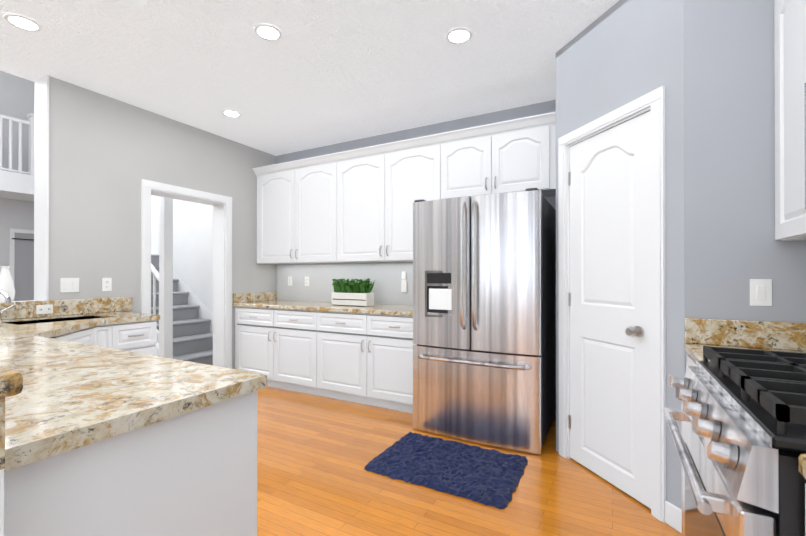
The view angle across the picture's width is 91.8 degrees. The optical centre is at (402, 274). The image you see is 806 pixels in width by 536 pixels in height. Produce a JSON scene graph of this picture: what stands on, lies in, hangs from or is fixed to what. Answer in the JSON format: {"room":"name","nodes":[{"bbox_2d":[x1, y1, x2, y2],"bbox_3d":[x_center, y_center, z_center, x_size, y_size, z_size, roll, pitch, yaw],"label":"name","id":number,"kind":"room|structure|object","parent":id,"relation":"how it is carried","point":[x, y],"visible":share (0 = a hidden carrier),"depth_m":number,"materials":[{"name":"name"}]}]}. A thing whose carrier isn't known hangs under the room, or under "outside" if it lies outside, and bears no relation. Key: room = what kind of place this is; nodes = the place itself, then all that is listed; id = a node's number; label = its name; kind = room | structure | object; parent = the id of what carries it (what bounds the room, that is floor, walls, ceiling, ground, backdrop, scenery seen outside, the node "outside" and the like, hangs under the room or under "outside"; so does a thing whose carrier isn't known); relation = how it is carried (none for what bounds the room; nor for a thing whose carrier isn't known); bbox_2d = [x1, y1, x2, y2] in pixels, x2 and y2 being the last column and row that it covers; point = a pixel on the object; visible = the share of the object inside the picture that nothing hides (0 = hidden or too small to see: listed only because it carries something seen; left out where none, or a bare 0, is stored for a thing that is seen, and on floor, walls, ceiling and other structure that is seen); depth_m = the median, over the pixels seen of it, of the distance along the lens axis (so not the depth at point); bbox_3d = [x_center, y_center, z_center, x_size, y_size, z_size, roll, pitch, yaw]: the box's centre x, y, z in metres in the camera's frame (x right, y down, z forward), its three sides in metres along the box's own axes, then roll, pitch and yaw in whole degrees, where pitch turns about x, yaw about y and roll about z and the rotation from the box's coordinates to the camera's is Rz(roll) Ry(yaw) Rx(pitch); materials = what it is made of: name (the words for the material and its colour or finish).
{"room":"kitchen","nodes":[
{"label":"kitchen","id":0,"kind":"room"},
{"bbox_2d":[0,170,33,201],"bbox_3d":[-8.531,-1.838,4.958,3.300,0.390,8.384,0,0,28],"label":"balcony ledge","id":1,"kind":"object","parent":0,"point":[16,186],"depth_m":7.84,"materials":[{"name":"white paint"}]},
{"bbox_2d":[0,113,33,175],"bbox_3d":[-8.322,-2.666,4.370,2.440,1.260,7.365,0,0,28],"label":"balcony railing","id":2,"kind":"object","parent":1,"relation":"on","point":[30,122],"visible":0.17,"depth_m":7.85,"materials":[{"name":"white wood"}]},
{"bbox_2d":[0,71,34,270],"bbox_3d":[-10.071,-1.750,5.788,0.200,6.000,8.400,0,0,28],"label":"wall","id":3,"kind":"structure","parent":0,"point":[17,97],"depth_m":8.52,"materials":[{"name":"paint"}]},
{"bbox_2d":[9,228,33,300],"bbox_3d":[-8.301,0.125,8.747,0.091,2.230,0.760,0,0,28],"label":"room window","id":4,"kind":"structure","parent":3,"relation":"in","point":[21,255],"depth_m":8.62,"materials":[{"name":"grey glass"}]},
{"bbox_2d":[49,76,275,368],"bbox_3d":[-3.579,-1.764,1.828,0.230,6.000,7.610,0,0,28],"label":"wall","id":5,"kind":"structure","parent":0,"point":[107,154],"depth_m":3.51,"materials":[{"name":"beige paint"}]},
{"bbox_2d":[11,74,48,301],"bbox_3d":[-4.122,-0.667,0.788,0.224,1.800,5.271,0,0,28],"label":"trim","id":6,"kind":"structure","parent":5,"relation":"attached to","point":[41,198],"depth_m":3.08,"materials":[{"name":"white"}]},
{"bbox_2d":[0,266,14,301],"bbox_3d":[-2.971,0.075,2.914,0.108,0.270,0.110,0,0,28],"label":"vase","id":7,"kind":"object","parent":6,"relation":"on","point":[7,284],"visible":0.77,"depth_m":2.90,"materials":[{"name":"white ceramic"}]},
{"bbox_2d":[60,278,78,292],"bbox_3d":[-2.708,0.089,3.177,0.011,0.118,0.125,0,0,28],"label":"light switch","id":8,"kind":"object","parent":5,"relation":"attached to","point":[67,285],"visible":1,"depth_m":3.17,"materials":[{"name":"white plastic"}]},
{"bbox_2d":[102,278,111,290],"bbox_3d":[-2.584,0.090,3.408,0.009,0.118,0.075,0,0,28],"label":"electrical outlet","id":9,"kind":"object","parent":5,"relation":"attached to","point":[106,284],"visible":1,"depth_m":3.41,"materials":[{"name":"white plastic"}]},
{"bbox_2d":[141,179,231,368],"bbox_3d":[-2.301,0.177,4.130,0.220,2.135,0.981,0,0,28],"label":"trim","id":10,"kind":"structure","parent":5,"relation":"attached to","point":[222,279],"depth_m":4.45,"materials":[{"name":"white wood"}]},
{"bbox_2d":[233,292,276,303],"bbox_3d":[-1.809,0.281,4.813,0.030,0.108,0.648,0,0,28],"label":"backsplash","id":11,"kind":"structure","parent":5,"relation":"attached to","point":[239,298],"depth_m":4.76,"materials":[{"name":"beige stone"}]},
{"bbox_2d":[0,0,618,155],"bbox_3d":[-1.362,-1.693,0.629,5.270,0.250,8.010,0,0,28],"label":"ceiling","id":12,"kind":"structure","parent":0,"point":[320,73],"depth_m":2.82,"materials":[{"name":"paint"}]},
{"bbox_2d":[4,13,41,31],"bbox_3d":[-2.354,-1.558,2.421,0.170,0.006,0.170,0,0,28],"label":"recessed light","id":13,"kind":"object","parent":12,"relation":"in","point":[23,22],"visible":1,"depth_m":2.42,"materials":[{"name":"white"}]},
{"bbox_2d":[222,110,240,116],"bbox_3d":[-1.657,-1.553,3.772,0.170,0.006,0.170,0,0,28],"label":"recessed light","id":14,"kind":"object","parent":12,"relation":"in","point":[231,113],"visible":1,"depth_m":3.77,"materials":[{"name":"white"}]},
{"bbox_2d":[254,24,281,40],"bbox_3d":[-0.870,-1.557,2.517,0.170,0.006,0.170,0,0,28],"label":"recessed light","id":15,"kind":"object","parent":12,"relation":"in","point":[267,32],"visible":1,"depth_m":2.52,"materials":[{"name":"white"}]},
{"bbox_2d":[446,27,471,43],"bbox_3d":[0.367,-1.557,2.553,0.170,0.006,0.170,0,0,28],"label":"recessed light","id":16,"kind":"object","parent":12,"relation":"in","point":[460,35],"visible":1,"depth_m":2.55,"materials":[{"name":"white"}]},
{"bbox_2d":[151,100,555,313],"bbox_3d":[-1.123,-1.753,4.939,8.950,6.000,0.200,0,0,28],"label":"wall","id":17,"kind":"structure","parent":0,"point":[193,246],"depth_m":5.08,"materials":[{"name":"grey paint"}]},
{"bbox_2d":[252,153,335,263],"bbox_3d":[-1.191,-0.716,4.668,1.258,1.164,0.331,0,0,28],"label":"upper cabinet","id":18,"kind":"object","parent":17,"relation":"attached to","point":[296,200],"depth_m":4.49,"materials":[{"name":"white paint"}]},
{"bbox_2d":[277,263,412,304],"bbox_3d":[-0.570,0.109,4.516,2.431,0.447,0.005,0,0,28],"label":"tile backsplash","id":19,"kind":"structure","parent":17,"relation":"attached to","point":[386,289],"depth_m":4.61,"materials":[{"name":"grey tile"}]},
{"bbox_2d":[288,276,291,285],"bbox_3d":[-1.441,0.087,4.979,0.075,0.118,0.009,0,0,28],"label":"electrical outlet","id":20,"kind":"object","parent":19,"relation":"attached to","point":[289,280],"visible":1,"depth_m":4.98,"materials":[{"name":"white plastic"}]},
{"bbox_2d":[305,277,308,285],"bbox_3d":[-1.193,0.087,4.845,0.075,0.118,0.009,0,0,28],"label":"electrical outlet","id":21,"kind":"object","parent":19,"relation":"attached to","point":[306,281],"visible":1,"depth_m":4.84,"materials":[{"name":"white plastic"}]},
{"bbox_2d":[401,271,406,292],"bbox_3d":[0.011,0.082,4.176,0.065,0.225,0.038,0,0,28],"label":"air freshener","id":22,"kind":"object","parent":19,"relation":"attached to","point":[403,284],"visible":0.98,"depth_m":4.16,"materials":[{"name":"white plastic"}]},
{"bbox_2d":[336,135,439,262],"bbox_3d":[-0.106,-0.718,4.081,1.211,1.164,0.331,0,0,28],"label":"upper cabinet","id":23,"kind":"object","parent":17,"relation":"attached to","point":[352,206],"depth_m":3.94,"materials":[{"name":"white paint"}]},
{"bbox_2d":[440,112,555,198],"bbox_3d":[0.852,-1.000,3.564,0.966,0.604,0.331,0,0,28],"label":"upper cabinet","id":24,"kind":"object","parent":17,"relation":"attached to","point":[515,155],"depth_m":3.38,"materials":[{"name":"white paint"}]},
{"bbox_2d":[257,386,681,535],"bbox_3d":[-4.508,1.270,2.769,12.850,0.060,8.800,0,0,28],"label":"floor","id":25,"kind":"structure","parent":0,"point":[316,454],"depth_m":2.21,"materials":[{"name":"brown wood"}]},
{"bbox_2d":[0,297,266,535],"bbox_3d":[-1.686,0.700,1.884,3.032,1.072,2.205,0,0,28],"label":"kitchen island","id":26,"kind":"object","parent":25,"relation":"on","point":[112,423],"depth_m":1.04,"materials":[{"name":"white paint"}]},
{"bbox_2d":[0,290,15,320],"bbox_3d":[-2.757,0.217,2.732,0.258,0.218,0.134,0,0,28],"label":"faucet","id":27,"kind":"object","parent":26,"relation":"on","point":[6,296],"visible":0.94,"depth_m":2.67,"materials":[{"name":"silver metal"}]},
{"bbox_2d":[36,304,52,313],"bbox_3d":[-2.762,0.270,3.011,0.008,0.070,0.100,0,0,28],"label":"outlet","id":28,"kind":"object","parent":26,"relation":"attached to","point":[44,309],"visible":1,"depth_m":3.01,"materials":[{"name":"white plastic"}]},
{"bbox_2d":[151,197,212,365],"bbox_3d":[-3.921,-0.166,5.752,3.108,2.830,1.017,0,0,28],"label":"staircase","id":29,"kind":"structure","parent":25,"relation":"on","point":[184,324],"depth_m":5.08,"materials":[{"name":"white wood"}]},
{"bbox_2d":[235,308,316,394],"bbox_3d":[-1.274,0.811,4.519,1.249,0.870,0.622,0,0,28],"label":"base cabinet","id":30,"kind":"object","parent":25,"relation":"on","point":[280,344],"depth_m":4.21,"materials":[{"name":"white paint"}]},
{"bbox_2d":[317,312,414,412],"bbox_3d":[-0.192,0.809,3.933,1.213,0.870,0.622,0,0,28],"label":"base cabinet","id":31,"kind":"object","parent":25,"relation":"on","point":[359,354],"depth_m":3.67,"materials":[{"name":"white paint"}]},
{"bbox_2d":[233,300,412,315],"bbox_3d":[-0.740,0.353,4.233,2.462,0.040,0.655,0,0,28],"label":"countertop","id":32,"kind":"structure","parent":31,"relation":"on","point":[294,306],"depth_m":4.02,"materials":[{"name":"beige stone"}]},
{"bbox_2d":[331,278,375,306],"bbox_3d":[-0.539,0.185,4.151,0.516,0.291,0.248,0,0,28],"label":"potted plant","id":33,"kind":"object","parent":32,"relation":"on","point":[354,292],"visible":1,"depth_m":4.10,"materials":[{"name":"white"}]},
{"bbox_2d":[365,432,527,508],"bbox_3d":[0.289,1.217,2.539,0.926,0.040,0.661,0,0,28],"label":"rug","id":34,"kind":"object","parent":25,"relation":"on","point":[492,477],"visible":1,"depth_m":2.44,"materials":[{"name":"blue fabric"}]},
{"bbox_2d":[413,188,555,453],"bbox_3d":[0.694,0.325,3.242,0.983,1.833,0.985,0,0,28],"label":"fridge","id":35,"kind":"object","parent":25,"relation":"on","point":[484,318],"visible":0.94,"depth_m":2.84,"materials":[{"name":"grey metal"}]},
{"bbox_2d":[684,350,696,369],"bbox_3d":[1.499,0.800,1.468,0.637,0.870,0.530,0,0,28],"label":"base cabinet","id":36,"kind":"object","parent":25,"relation":"on","point":[690,361],"depth_m":1.76,"materials":[{"name":"white paint"}]},
{"bbox_2d":[684,342,805,360],"bbox_3d":[1.495,0.343,1.472,0.647,0.040,0.530,0,0,28],"label":"countertop","id":37,"kind":"structure","parent":36,"relation":"on","point":[694,348],"depth_m":1.70,"materials":[{"name":"beige stone"}]},
{"bbox_2d":[662,346,805,535],"bbox_3d":[1.121,0.742,0.929,0.781,0.982,0.755,0,0,28],"label":"range","id":38,"kind":"object","parent":25,"relation":"on","point":[739,440],"visible":1,"depth_m":0.87,"materials":[{"name":"silver metal"}]},
{"bbox_2d":[799,470,805,535],"bbox_3d":[0.837,0.796,0.242,0.637,0.870,0.700,0,0,28],"label":"base cabinet","id":39,"kind":"object","parent":25,"relation":"on","point":[799,470],"depth_m":0.70,"materials":[{"name":"white paint"}]},
{"bbox_2d":[799,454,805,477],"bbox_3d":[0.499,0.337,-0.369,0.647,0.040,2.100,0,0,28],"label":"countertop","id":40,"kind":"structure","parent":39,"relation":"on","point":[802,457],"depth_m":0.69,"materials":[{"name":"beige stone"}]},
{"bbox_2d":[556,0,805,509],"bbox_3d":[1.677,-0.162,2.493,1.302,2.800,1.430,0,0,28],"label":"wall","id":41,"kind":"structure","parent":0,"point":[708,65],"depth_m":1.83,"materials":[{"name":"grey paint"}]},
{"bbox_2d":[568,111,650,508],"bbox_3d":[1.219,0.185,2.331,0.472,2.082,0.477,0,0,28],"label":"pantry door","id":42,"kind":"structure","parent":41,"relation":"in","point":[609,300],"depth_m":2.28,"materials":[{"name":"white wood"}]},
{"bbox_2d":[558,86,665,522],"bbox_3d":[1.240,0.148,2.339,0.120,2.180,0.784,0,0,-17],"label":"door frame","id":43,"kind":"structure","parent":41,"relation":"attached to","point":[653,102],"depth_m":2.00,"materials":[{"name":"white wood"}]},
{"bbox_2d":[665,501,681,532],"bbox_3d":[-0.408,1.185,3.008,4.215,0.110,1.180,0,0,28],"label":"baseboard","id":44,"kind":"structure","parent":41,"relation":"attached to","point":[673,516],"depth_m":1.90,"materials":[{"name":"white wood"}]},
{"bbox_2d":[684,318,805,349],"bbox_3d":[1.615,0.265,1.691,0.645,0.118,0.030,0,0,28],"label":"backsplash","id":45,"kind":"structure","parent":41,"relation":"attached to","point":[713,332],"depth_m":1.73,"materials":[{"name":"beige stone"}]},
{"bbox_2d":[750,279,771,305],"bbox_3d":[1.581,0.081,1.724,0.075,0.118,0.011,0,0,28],"label":"light switch","id":46,"kind":"object","parent":41,"relation":"attached to","point":[760,292],"visible":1,"depth_m":1.72,"materials":[{"name":"white plastic"}]},
{"bbox_2d":[774,0,805,240],"bbox_3d":[1.639,-0.728,1.398,0.319,1.164,0.530,0,0,28],"label":"upper cabinet","id":47,"kind":"object","parent":41,"relation":"attached to","point":[790,67],"visible":1,"depth_m":1.53,"materials":[{"name":"white paint"}]},
{"bbox_3d":[0.868,-0.172,-0.582,0.200,2.800,7.610,0,0,28],"label":"wall","id":48,"kind":"structure","parent":0,"visible":0},
{"bbox_2d":[804,83,805,208],"bbox_3d":[1.271,-0.413,0.852,0.441,0.422,0.751,0,0,28],"label":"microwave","id":49,"kind":"object","parent":48,"relation":"attached to","point":[805,136],"visible":1,"depth_m":1.25,"materials":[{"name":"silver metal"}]}
]}

